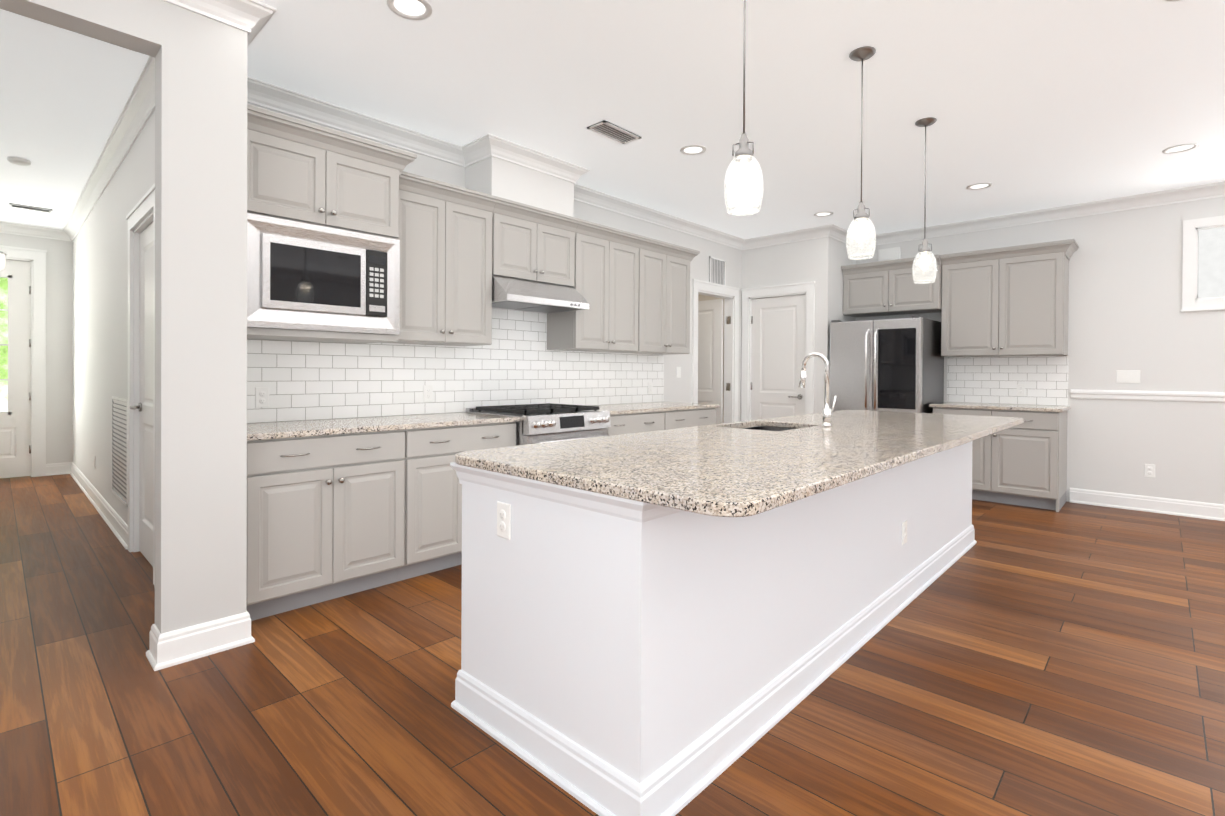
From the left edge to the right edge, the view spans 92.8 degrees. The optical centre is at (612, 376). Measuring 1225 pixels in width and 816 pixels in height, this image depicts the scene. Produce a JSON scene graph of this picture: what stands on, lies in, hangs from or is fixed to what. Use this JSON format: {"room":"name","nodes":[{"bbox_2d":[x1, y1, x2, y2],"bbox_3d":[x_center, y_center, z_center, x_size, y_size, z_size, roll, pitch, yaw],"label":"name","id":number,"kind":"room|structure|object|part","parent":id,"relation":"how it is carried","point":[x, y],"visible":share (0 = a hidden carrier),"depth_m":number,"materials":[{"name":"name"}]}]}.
{"room":"kitchen","nodes":[
{"label":"kitchen","id":0,"kind":"room"},
{"bbox_2d":[0,233,72,463],"bbox_3d":[-6.889,-0.272,6.314,0.120,2.820,1.530,1,0,43],"label":"wall","id":1,"kind":"structure","parent":0,"point":[59,351],"depth_m":6.74,"materials":[{"name":"paint"}]},
{"bbox_2d":[0,260,30,477],"bbox_3d":[-6.879,-0.082,6.287,0.115,2.420,0.884,1,0,43],"label":"front door","id":2,"kind":"structure","parent":1,"relation":"in","point":[15,440],"depth_m":6.53,"materials":[{"name":"paint"}]},
{"bbox_2d":[0,245,46,476],"bbox_3d":[-6.892,-0.148,6.293,0.146,2.572,1.131,1,0,43],"label":"door frame","id":3,"kind":"structure","parent":1,"relation":"attached to","point":[36,258],"depth_m":6.61,"materials":[{"name":"paint"}]},
{"bbox_2d":[0,221,59,239],"bbox_3d":[-6.805,-1.627,6.234,0.090,0.108,1.350,1,0,43],"label":"crown molding","id":4,"kind":"structure","parent":1,"relation":"attached to","point":[5,227],"depth_m":6.53,"materials":[{"name":"paint"}]},
{"bbox_2d":[0,0,161,57],"bbox_3d":[-2.346,-1.489,1.920,0.140,0.290,1.360,1,0,43],"label":"header beam","id":5,"kind":"structure","parent":0,"point":[134,25],"depth_m":2.26,"materials":[{"name":"paint"}]},
{"bbox_2d":[73,110,154,524],"bbox_3d":[-4.068,-0.249,4.802,6.300,2.820,0.135,1,0,43],"label":"wall","id":6,"kind":"structure","parent":0,"point":[100,310],"depth_m":4.88,"materials":[{"name":"paint"}]},
{"bbox_2d":[46,462,127,548],"bbox_3d":[-4.874,1.086,5.314,4.205,0.135,0.225,1,0,43],"label":"baseboard","id":7,"kind":"structure","parent":6,"relation":"attached to","point":[114,521],"depth_m":5.16,"materials":[{"name":"paint"}]},
{"bbox_2d":[60,56,154,241],"bbox_3d":[-4.095,-1.604,4.672,6.180,0.108,0.090,1,0,43],"label":"crown molding","id":8,"kind":"structure","parent":6,"relation":"attached to","point":[136,113],"depth_m":4.04,"materials":[{"name":"paint"}]},
{"bbox_2d":[112,396,127,506],"bbox_3d":[-3.598,0.526,4.260,0.740,0.740,0.010,1,0,43],"label":"air vent","id":9,"kind":"object","parent":6,"relation":"in","point":[120,448],"visible":0.85,"depth_m":4.25,"materials":[{"name":"metal"}]},
{"bbox_2d":[126,183,154,585],"bbox_3d":[-2.852,0.050,3.639,1.016,2.247,0.161,1,0,43],"label":"door frame","id":10,"kind":"structure","parent":6,"relation":"attached to","point":[140,216],"depth_m":3.88,"materials":[{"name":"paint"}]},
{"bbox_2d":[130,222,152,566],"bbox_3d":[-2.876,0.111,3.608,0.799,2.110,0.099,1,0,43],"label":"closet door","id":11,"kind":"structure","parent":6,"relation":"in","point":[144,407],"depth_m":3.74,"materials":[{"name":"paint"}]},
{"bbox_2d":[155,0,246,633],"bbox_3d":[-1.782,-0.224,2.533,0.140,2.820,0.305,1,0,43],"label":"column","id":12,"kind":"structure","parent":0,"point":[200,319],"depth_m":2.47,"materials":[{"name":"paint"}]},
{"bbox_2d":[146,586,254,670],"bbox_3d":[-2.127,1.115,2.859,1.121,0.135,0.357,1,0,43],"label":"baseboard","id":13,"kind":"structure","parent":12,"relation":"attached to","point":[179,646],"depth_m":2.46,"materials":[{"name":"paint"}]},
{"bbox_2d":[163,0,276,39],"bbox_3d":[-2.662,-1.579,1.416,0.090,0.108,3.315,1,0,43],"label":"crown molding","id":14,"kind":"structure","parent":12,"relation":"attached to","point":[251,18],"depth_m":2.53,"materials":[{"name":"paint"}]},
{"bbox_2d":[247,36,252,47],"bbox_3d":[-1.843,-1.583,2.861,0.660,0.108,0.090,1,0,43],"label":"crown molding","id":15,"kind":"structure","parent":12,"relation":"attached to","point":[249,41],"depth_m":2.81,"materials":[{"name":"paint"}]},
{"bbox_2d":[247,102,741,422],"bbox_3d":[-0.310,-0.232,5.206,0.120,2.820,5.605,1,0,43],"label":"wall","id":16,"kind":"structure","parent":0,"point":[676,389],"depth_m":6.09,"materials":[{"name":"paint"}]},
{"bbox_2d":[247,104,416,343],"bbox_3d":[-1.659,-0.758,3.293,0.525,1.100,0.910,1,0,43],"label":"upper cabinet","id":17,"kind":"object","parent":16,"relation":"attached to","point":[304,172],"visible":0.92,"depth_m":3.10,"materials":[{"name":"paint"}]},
{"bbox_2d":[247,213,399,334],"bbox_3d":[-1.687,-0.523,3.268,0.422,0.556,0.829,1,0,43],"label":"built-in microwave","id":18,"kind":"object","parent":17,"relation":"in","point":[302,276],"visible":1,"depth_m":3.10,"materials":[{"name":"stainless steel"},{"name":"black glass"}]},
{"bbox_2d":[247,76,474,167],"bbox_3d":[-1.597,-1.586,3.670,0.090,0.108,1.605,1,0,43],"label":"crown molding","id":19,"kind":"structure","parent":16,"relation":"attached to","point":[261,93],"depth_m":3.65,"materials":[{"name":"paint"}]},
{"bbox_2d":[380,171,497,345],"bbox_3d":[-1.189,-0.726,3.880,0.405,1.015,0.738,1,0,43],"label":"upper cabinet","id":20,"kind":"object","parent":16,"relation":"attached to","point":[445,234],"visible":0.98,"depth_m":3.77,"materials":[{"name":"paint"}]},
{"bbox_2d":[247,308,663,422],"bbox_3d":[-0.828,-0.221,4.562,0.007,0.968,3.953,1,0,43],"label":"tile backsplash","id":21,"kind":"structure","parent":16,"relation":"attached to","point":[516,362],"depth_m":4.15,"materials":[{"name":"white tile"}]},
{"bbox_2d":[255,387,268,407],"bbox_3d":[-1.991,0.120,3.318,0.009,0.115,0.070,1,0,43],"label":"electrical outlet","id":22,"kind":"object","parent":21,"relation":"attached to","point":[261,396],"visible":1,"depth_m":3.31,"materials":[{"name":"white plastic"}]},
{"bbox_2d":[423,385,432,401],"bbox_3d":[-1.285,0.120,4.067,0.009,0.115,0.070,1,0,43],"label":"electrical outlet","id":23,"kind":"object","parent":21,"relation":"attached to","point":[427,393],"visible":1,"depth_m":4.06,"materials":[{"name":"white plastic"}]},
{"bbox_2d":[648,382,652,393],"bbox_3d":[0.380,0.118,5.837,0.009,0.115,0.070,1,0,43],"label":"electrical outlet","id":24,"kind":"object","parent":21,"relation":"attached to","point":[650,387],"visible":1,"depth_m":5.83,"materials":[{"name":"white plastic"}]},
{"bbox_2d":[492,197,579,286],"bbox_3d":[-0.667,-0.969,4.432,0.405,0.530,0.779,1,0,43],"label":"upper cabinet","id":25,"kind":"object","parent":16,"relation":"attached to","point":[533,243],"visible":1,"depth_m":4.29,"materials":[{"name":"paint"}]},
{"bbox_2d":[492,275,588,313],"bbox_3d":[-0.626,-0.609,4.394,0.502,0.187,0.779,1,0,43],"label":"under-cabinet range hood","id":26,"kind":"object","parent":25,"relation":"attached to","point":[520,295],"visible":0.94,"depth_m":4.25,"materials":[{"name":"silver metal"}]},
{"bbox_2d":[547,219,643,351],"bbox_3d":[-0.136,-0.727,4.999,0.405,1.015,0.774,1,0,43],"label":"upper cabinet","id":27,"kind":"object","parent":16,"relation":"attached to","point":[606,281],"visible":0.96,"depth_m":4.85,"materials":[{"name":"paint"}]},
{"bbox_2d":[612,236,699,354],"bbox_3d":[0.422,-0.728,5.591,0.405,1.015,0.850,1,0,43],"label":"upper cabinet","id":28,"kind":"object","parent":16,"relation":"attached to","point":[664,303],"visible":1,"depth_m":5.43,"materials":[{"name":"paint"}]},
{"bbox_2d":[574,188,746,249],"bbox_3d":[0.550,-1.587,5.951,0.090,0.108,3.100,1,0,43],"label":"crown molding","id":29,"kind":"structure","parent":16,"relation":"attached to","point":[589,196],"depth_m":5.81,"materials":[{"name":"paint"}]},
{"bbox_2d":[677,367,680,377],"bbox_3d":[0.705,-0.042,6.190,0.010,0.115,0.070,1,0,43],"label":"light switch","id":30,"kind":"object","parent":16,"relation":"attached to","point":[678,372],"visible":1,"depth_m":6.19,"materials":[{"name":"white plastic"}]},
{"bbox_2d":[698,299,722,423],"bbox_3d":[1.040,0.116,7.270,0.720,2.100,0.099,1,0,43],"label":"room door","id":31,"kind":"structure","parent":16,"relation":"in","point":[710,351],"depth_m":7.14,"materials":[{"name":"paint"}]},
{"bbox_2d":[692,279,739,422],"bbox_3d":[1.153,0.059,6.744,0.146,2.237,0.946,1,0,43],"label":"door frame","id":32,"kind":"structure","parent":16,"relation":"attached to","point":[729,295],"depth_m":6.98,"materials":[{"name":"paint"}]},
{"bbox_2d":[726,316,730,390],"bbox_3d":[1.390,0.127,7.013,0.057,1.690,0.013,1,0,43],"label":"back room door hinges","id":33,"kind":"object","parent":32,"relation":"attached to","point":[728,319],"visible":0.62,"depth_m":7.01,"materials":[{"name":"silver metal"}]},
{"bbox_2d":[709,256,725,284],"bbox_3d":[1.208,-1.192,6.712,0.010,0.330,0.330,1,0,43],"label":"air vent","id":34,"kind":"object","parent":16,"relation":"in","point":[717,270],"visible":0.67,"depth_m":6.71,"materials":[{"name":"metal"}]},
{"bbox_2d":[465,156,573,216],"bbox_3d":[-0.693,-1.402,4.457,0.330,0.475,0.780,1,0,43],"label":"wall","id":35,"kind":"structure","parent":0,"point":[497,177],"depth_m":4.26,"materials":[{"name":"paint"}]},
{"bbox_2d":[475,133,589,187],"bbox_3d":[-0.550,-1.584,4.322,0.120,0.108,0.960,1,0,43],"label":"crown molding","id":36,"kind":"structure","parent":35,"relation":"attached to","point":[488,145],"depth_m":4.23,"materials":[{"name":"paint"}]},
{"bbox_2d":[0,474,1224,815],"bbox_3d":[-1.570,1.200,4.583,16.020,0.050,9.840,1,0,43],"label":"floor","id":37,"kind":"structure","parent":0,"point":[1068,658],"depth_m":2.16,"materials":[{"name":"brown wood"}]},
{"bbox_2d":[246,430,404,620],"bbox_3d":[-1.656,0.740,3.211,0.665,0.885,0.794,1,0,43],"label":"base cabinet","id":38,"kind":"object","parent":37,"relation":"on","point":[325,517],"visible":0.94,"depth_m":2.97,"materials":[{"name":"paint"}]},
{"bbox_2d":[247,412,518,440],"bbox_3d":[-1.401,0.282,3.488,0.650,0.030,1.604,1,0,43],"label":"countertop","id":39,"kind":"structure","parent":38,"relation":"on","point":[276,430],"depth_m":3.30,"materials":[{"name":"stone"}]},
{"bbox_2d":[398,422,515,580],"bbox_3d":[-1.116,0.740,3.784,0.665,0.885,0.779,1,0,43],"label":"base cabinet","id":40,"kind":"object","parent":37,"relation":"on","point":[432,514],"visible":0.35,"depth_m":3.45,"materials":[{"name":"paint"}]},
{"bbox_2d":[466,403,610,445],"bbox_3d":[-0.531,0.703,4.306,0.795,0.958,0.778,1,0,43],"label":"range","id":41,"kind":"object","parent":37,"relation":"on","point":[543,423],"visible":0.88,"depth_m":4.06,"materials":[{"name":"silver metal"}]},
{"bbox_2d":[608,411,664,434],"bbox_3d":[-0.038,0.739,4.929,0.665,0.885,0.794,1,0,43],"label":"base cabinet","id":42,"kind":"object","parent":37,"relation":"on","point":[635,423],"visible":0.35,"depth_m":4.74,"materials":[{"name":"paint"}]},
{"bbox_2d":[663,408,715,429],"bbox_3d":[0.505,0.739,5.507,0.665,0.885,0.790,1,0,43],"label":"base cabinet","id":43,"kind":"object","parent":37,"relation":"on","point":[674,419],"visible":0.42,"depth_m":5.27,"materials":[{"name":"paint"}]},
{"bbox_2d":[589,402,719,414],"bbox_3d":[0.236,0.281,5.227,0.650,0.030,1.616,1,0,43],"label":"countertop","id":44,"kind":"structure","parent":43,"relation":"on","point":[616,409],"depth_m":5.13,"materials":[{"name":"stone"}]},
{"bbox_2d":[450,352,1023,815],"bbox_3d":[1.117,0.532,3.056,1.205,1.331,3.740,1,0,43],"label":"kitchen island","id":45,"kind":"object","parent":37,"relation":"on","point":[666,622],"visible":1,"depth_m":1.87,"materials":[{"name":"paint"}]},
{"bbox_2d":[497,501,510,539],"bbox_3d":[-0.361,0.476,1.927,0.070,0.115,0.009,1,0,43],"label":"outlet","id":46,"kind":"object","parent":45,"relation":"attached to","point":[503,507],"depth_m":1.92,"materials":[{"name":"white plastic"}]},
{"bbox_3d":[1.021,0.351,3.146,0.910,0.075,3.720,1,0,43],"label":"moulding","id":47,"kind":"part","parent":45,"relation":"part of","materials":[{"name":"paint"}]},
{"bbox_2d":[455,410,1023,516],"bbox_3d":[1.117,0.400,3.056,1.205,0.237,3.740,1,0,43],"label":"island countertop","id":48,"kind":"structure","parent":45,"relation":"on","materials":[{"name":"stone"}]},
{"bbox_2d":[798,352,836,426],"bbox_3d":[1.159,0.073,3.312,0.192,0.414,0.102,1,0,43],"label":"faucet","id":49,"kind":"object","parent":48,"relation":"on","point":[827,413],"depth_m":3.24,"materials":[{"name":"silver metal"}]},
{"bbox_2d":[902,520,906,544],"bbox_3d":[1.544,0.825,3.080,0.009,0.115,0.070,1,0,43],"label":"outlet","id":50,"kind":"object","parent":45,"relation":"attached to","point":[904,522],"depth_m":3.07,"materials":[{"name":"white plastic"}]},
{"bbox_2d":[829,315,943,412],"bbox_3d":[2.938,0.294,6.295,0.915,1.790,0.902,1,0,43],"label":"refrigerator","id":51,"kind":"object","parent":37,"relation":"on","point":[894,365],"visible":0.48,"depth_m":5.97,"materials":[{"name":"silver metal"}]},
{"bbox_2d":[933,407,1066,511],"bbox_3d":[3.761,0.754,5.697,1.010,0.885,0.665,1,0,43],"label":"base cabinet","id":52,"kind":"object","parent":37,"relation":"on","point":[1024,463],"visible":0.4,"depth_m":5.34,"materials":[{"name":"paint"}]},
{"bbox_2d":[929,402,1070,411],"bbox_3d":[3.771,0.296,5.698,1.055,0.030,0.650,1,0,43],"label":"countertop","id":53,"kind":"structure","parent":52,"relation":"on","point":[1042,408],"depth_m":5.51,"materials":[{"name":"stone"}]},
{"bbox_2d":[0,0,1224,238],"bbox_3d":[-0.506,-1.659,3.580,13.140,0.050,9.840,1,0,43],"label":"ceiling","id":54,"kind":"structure","parent":0,"point":[1034,104],"depth_m":3.35,"materials":[{"name":"paint"}]},
{"bbox_2d":[0,251,5,270],"bbox_3d":[-5.817,-1.326,5.311,0.416,0.690,0.416,1,0,43],"label":"drum pendant light","id":55,"kind":"object","parent":54,"relation":"hanging from","point":[2,260],"visible":1,"depth_m":5.39,"materials":[{"name":"silver metal"}]},
{"bbox_2d":[7,157,30,165],"bbox_3d":[-4.545,-1.642,4.470,0.130,0.035,0.130,1,0,43],"label":"smoke detector","id":56,"kind":"object","parent":54,"relation":"attached to","point":[19,161],"visible":1,"depth_m":4.44,"materials":[{"name":"white plastic"}]},
{"bbox_2d":[9,203,51,212],"bbox_3d":[-5.773,-1.668,5.791,0.150,0.010,0.300,1,0,43],"label":"ceiling vent","id":57,"kind":"object","parent":54,"relation":"in","point":[30,208],"visible":1,"depth_m":5.79,"materials":[{"name":"metal"}]},
{"bbox_2d":[387,0,431,19],"bbox_3d":[-0.894,-1.632,2.571,0.190,0.016,0.190,1,0,43],"label":"recessed light","id":58,"kind":"object","parent":54,"relation":"in","point":[414,8],"visible":1,"depth_m":2.58,"materials":[{"name":"paint"}]},
{"bbox_2d":[587,120,640,143],"bbox_3d":[0.014,-1.627,3.900,0.160,0.010,0.360,1,0,43],"label":"ceiling vent","id":59,"kind":"object","parent":54,"relation":"in","point":[605,128],"visible":0.96,"depth_m":3.89,"materials":[{"name":"metal"}]},
{"bbox_2d":[680,145,706,154],"bbox_3d":[0.582,-1.633,4.204,0.190,0.016,0.190,1,0,43],"label":"recessed light","id":60,"kind":"object","parent":54,"relation":"in","point":[692,149],"visible":1,"depth_m":4.20,"materials":[{"name":"paint"}]},
{"bbox_2d":[724,0,763,215],"bbox_3d":[0.476,-1.108,2.106,0.140,1.025,0.140,1,0,43],"label":"pendant light","id":61,"kind":"object","parent":54,"relation":"hanging from","point":[743,189],"visible":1,"depth_m":2.06,"materials":[{"name":"white glass"}]},
{"bbox_2d":[814,211,833,216],"bbox_3d":[2.123,-1.635,5.870,0.190,0.016,0.190,1,0,43],"label":"recessed light","id":62,"kind":"object","parent":54,"relation":"in","point":[823,214],"visible":1,"depth_m":5.87,"materials":[{"name":"paint"}]},
{"bbox_2d":[846,46,875,259],"bbox_3d":[1.251,-1.108,2.929,0.140,1.025,0.140,1,0,43],"label":"pendant light","id":63,"kind":"object","parent":54,"relation":"hanging from","point":[861,239],"visible":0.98,"depth_m":2.90,"materials":[{"name":"white glass"}]},
{"bbox_2d":[912,117,936,283],"bbox_3d":[1.991,-1.109,3.715,0.140,1.025,0.140,1,0,43],"label":"pendant light","id":64,"kind":"object","parent":54,"relation":"hanging from","point":[924,269],"visible":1,"depth_m":3.68,"materials":[{"name":"white glass"}]},
{"bbox_2d":[966,182,992,189],"bbox_3d":[3.130,-1.624,4.978,0.190,0.016,0.190,1,0,43],"label":"recessed light","id":65,"kind":"object","parent":54,"relation":"in","point":[978,186],"visible":1,"depth_m":4.98,"materials":[{"name":"paint"}]},
{"bbox_2d":[1162,143,1198,153],"bbox_3d":[4.019,-1.615,4.127,0.190,0.016,0.190,1,0,43],"label":"recessed light","id":66,"kind":"object","parent":54,"relation":"in","point":[1178,148],"visible":0.96,"depth_m":4.13,"materials":[{"name":"paint"}]},
{"bbox_2d":[741,237,855,412],"bbox_3d":[2.236,-0.229,7.042,1.070,2.820,0.800,1,0,43],"label":"wall","id":67,"kind":"structure","parent":0,"point":[820,262],"depth_m":6.55,"materials":[{"name":"paint"}]},
{"bbox_2d":[741,281,814,420],"bbox_3d":[1.944,0.062,6.833,0.921,2.237,0.146,1,0,43],"label":"door frame","id":68,"kind":"structure","parent":67,"relation":"attached to","point":[802,288],"depth_m":6.82,"materials":[{"name":"paint"}]},
{"bbox_2d":[751,294,805,419],"bbox_3d":[1.919,0.123,6.814,0.704,2.100,0.099,1,0,43],"label":"pantry door","id":69,"kind":"structure","parent":67,"relation":"in","point":[778,341],"depth_m":6.83,"materials":[{"name":"paint"}]},
{"bbox_2d":[743,224,838,249],"bbox_3d":[2.004,-1.584,6.649,1.070,0.108,0.090,1,0,43],"label":"crown molding","id":70,"kind":"structure","parent":67,"relation":"attached to","point":[829,230],"depth_m":6.61,"materials":[{"name":"paint"}]},
{"bbox_2d":[831,227,846,243],"bbox_3d":[2.642,-1.580,6.611,0.090,0.108,0.690,1,0,43],"label":"crown molding","id":71,"kind":"structure","parent":67,"relation":"attached to","point":[842,232],"depth_m":6.54,"materials":[{"name":"paint"}]},
{"bbox_2d":[856,196,1224,504],"bbox_3d":[5.217,-0.201,4.847,6.520,2.820,0.150,1,0,43],"label":"wall","id":72,"kind":"structure","parent":0,"point":[1125,289],"depth_m":5.23,"materials":[{"name":"paint"}]},
{"bbox_2d":[878,247,900,261],"bbox_3d":[3.169,-1.387,6.678,0.230,0.150,0.050,1,0,43],"label":"door chime","id":73,"kind":"object","parent":72,"relation":"attached to","point":[887,254],"visible":0.83,"depth_m":6.65,"materials":[{"name":"white plastic"}]},
{"bbox_2d":[841,254,941,316],"bbox_3d":[3.112,-0.972,6.453,0.997,0.548,0.453,1,0,43],"label":"upper cabinet","id":74,"kind":"object","parent":72,"relation":"attached to","point":[885,288],"visible":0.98,"depth_m":6.34,"materials":[{"name":"paint"}]},
{"bbox_2d":[947,356,1067,405],"bbox_3d":[3.986,0.039,5.939,1.033,0.483,0.007,1,0,43],"label":"tile backsplash","id":75,"kind":"structure","parent":72,"relation":"attached to","point":[998,379],"depth_m":5.91,"materials":[{"name":"white tile"}]},
{"bbox_2d":[1017,384,1024,395],"bbox_3d":[4.084,0.138,5.835,0.070,0.115,0.009,1,0,43],"label":"electrical outlet","id":76,"kind":"object","parent":75,"relation":"attached to","point":[1020,389],"visible":1,"depth_m":5.83,"materials":[{"name":"white plastic"}]},
{"bbox_2d":[940,239,1078,356],"bbox_3d":[3.886,-0.720,5.758,1.085,1.035,0.405,1,0,43],"label":"upper cabinet","id":77,"kind":"object","parent":72,"relation":"attached to","point":[1008,301],"visible":1,"depth_m":5.63,"materials":[{"name":"paint"}]},
{"bbox_2d":[876,181,1224,244],"bbox_3d":[5.130,-1.557,4.805,6.190,0.108,0.090,1,0,43],"label":"crown molding","id":78,"kind":"structure","parent":72,"relation":"attached to","point":[1217,189],"depth_m":5.57,"materials":[{"name":"paint"}]},
{"bbox_2d":[1116,370,1139,382],"bbox_3d":[4.675,0.004,5.288,0.162,0.115,0.010,1,0,43],"label":"light switch","id":79,"kind":"object","parent":72,"relation":"attached to","point":[1128,376],"visible":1,"depth_m":5.29,"materials":[{"name":"white plastic"}]},
{"bbox_2d":[1070,488,1224,520],"bbox_3d":[5.911,1.150,4.115,4.245,0.135,0.026,1,0,43],"label":"baseboard","id":80,"kind":"structure","parent":72,"relation":"attached to","point":[1203,510],"depth_m":5.18,"materials":[{"name":"paint"}]},
{"bbox_2d":[1071,389,1224,401],"bbox_3d":[5.916,0.184,4.109,4.245,0.086,0.026,1,0,43],"label":"trim","id":81,"kind":"structure","parent":72,"relation":"attached to","point":[1190,396],"depth_m":5.18,"materials":[{"name":"paint"}]},
{"bbox_2d":[1144,464,1154,477],"bbox_3d":[4.780,0.840,5.190,0.070,0.115,0.009,1,0,43],"label":"outlet","id":82,"kind":"object","parent":72,"relation":"attached to","point":[1149,470],"visible":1,"depth_m":5.19,"materials":[{"name":"white plastic"}]},
{"label":"outside","id":83,"kind":"structure","parent":0,"visible":0},
{"bbox_2d":[0,278,7,411],"bbox_3d":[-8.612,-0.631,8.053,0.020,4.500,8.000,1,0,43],"label":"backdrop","id":84,"kind":"structure","parent":83,"point":[4,350],"depth_m":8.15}
]}

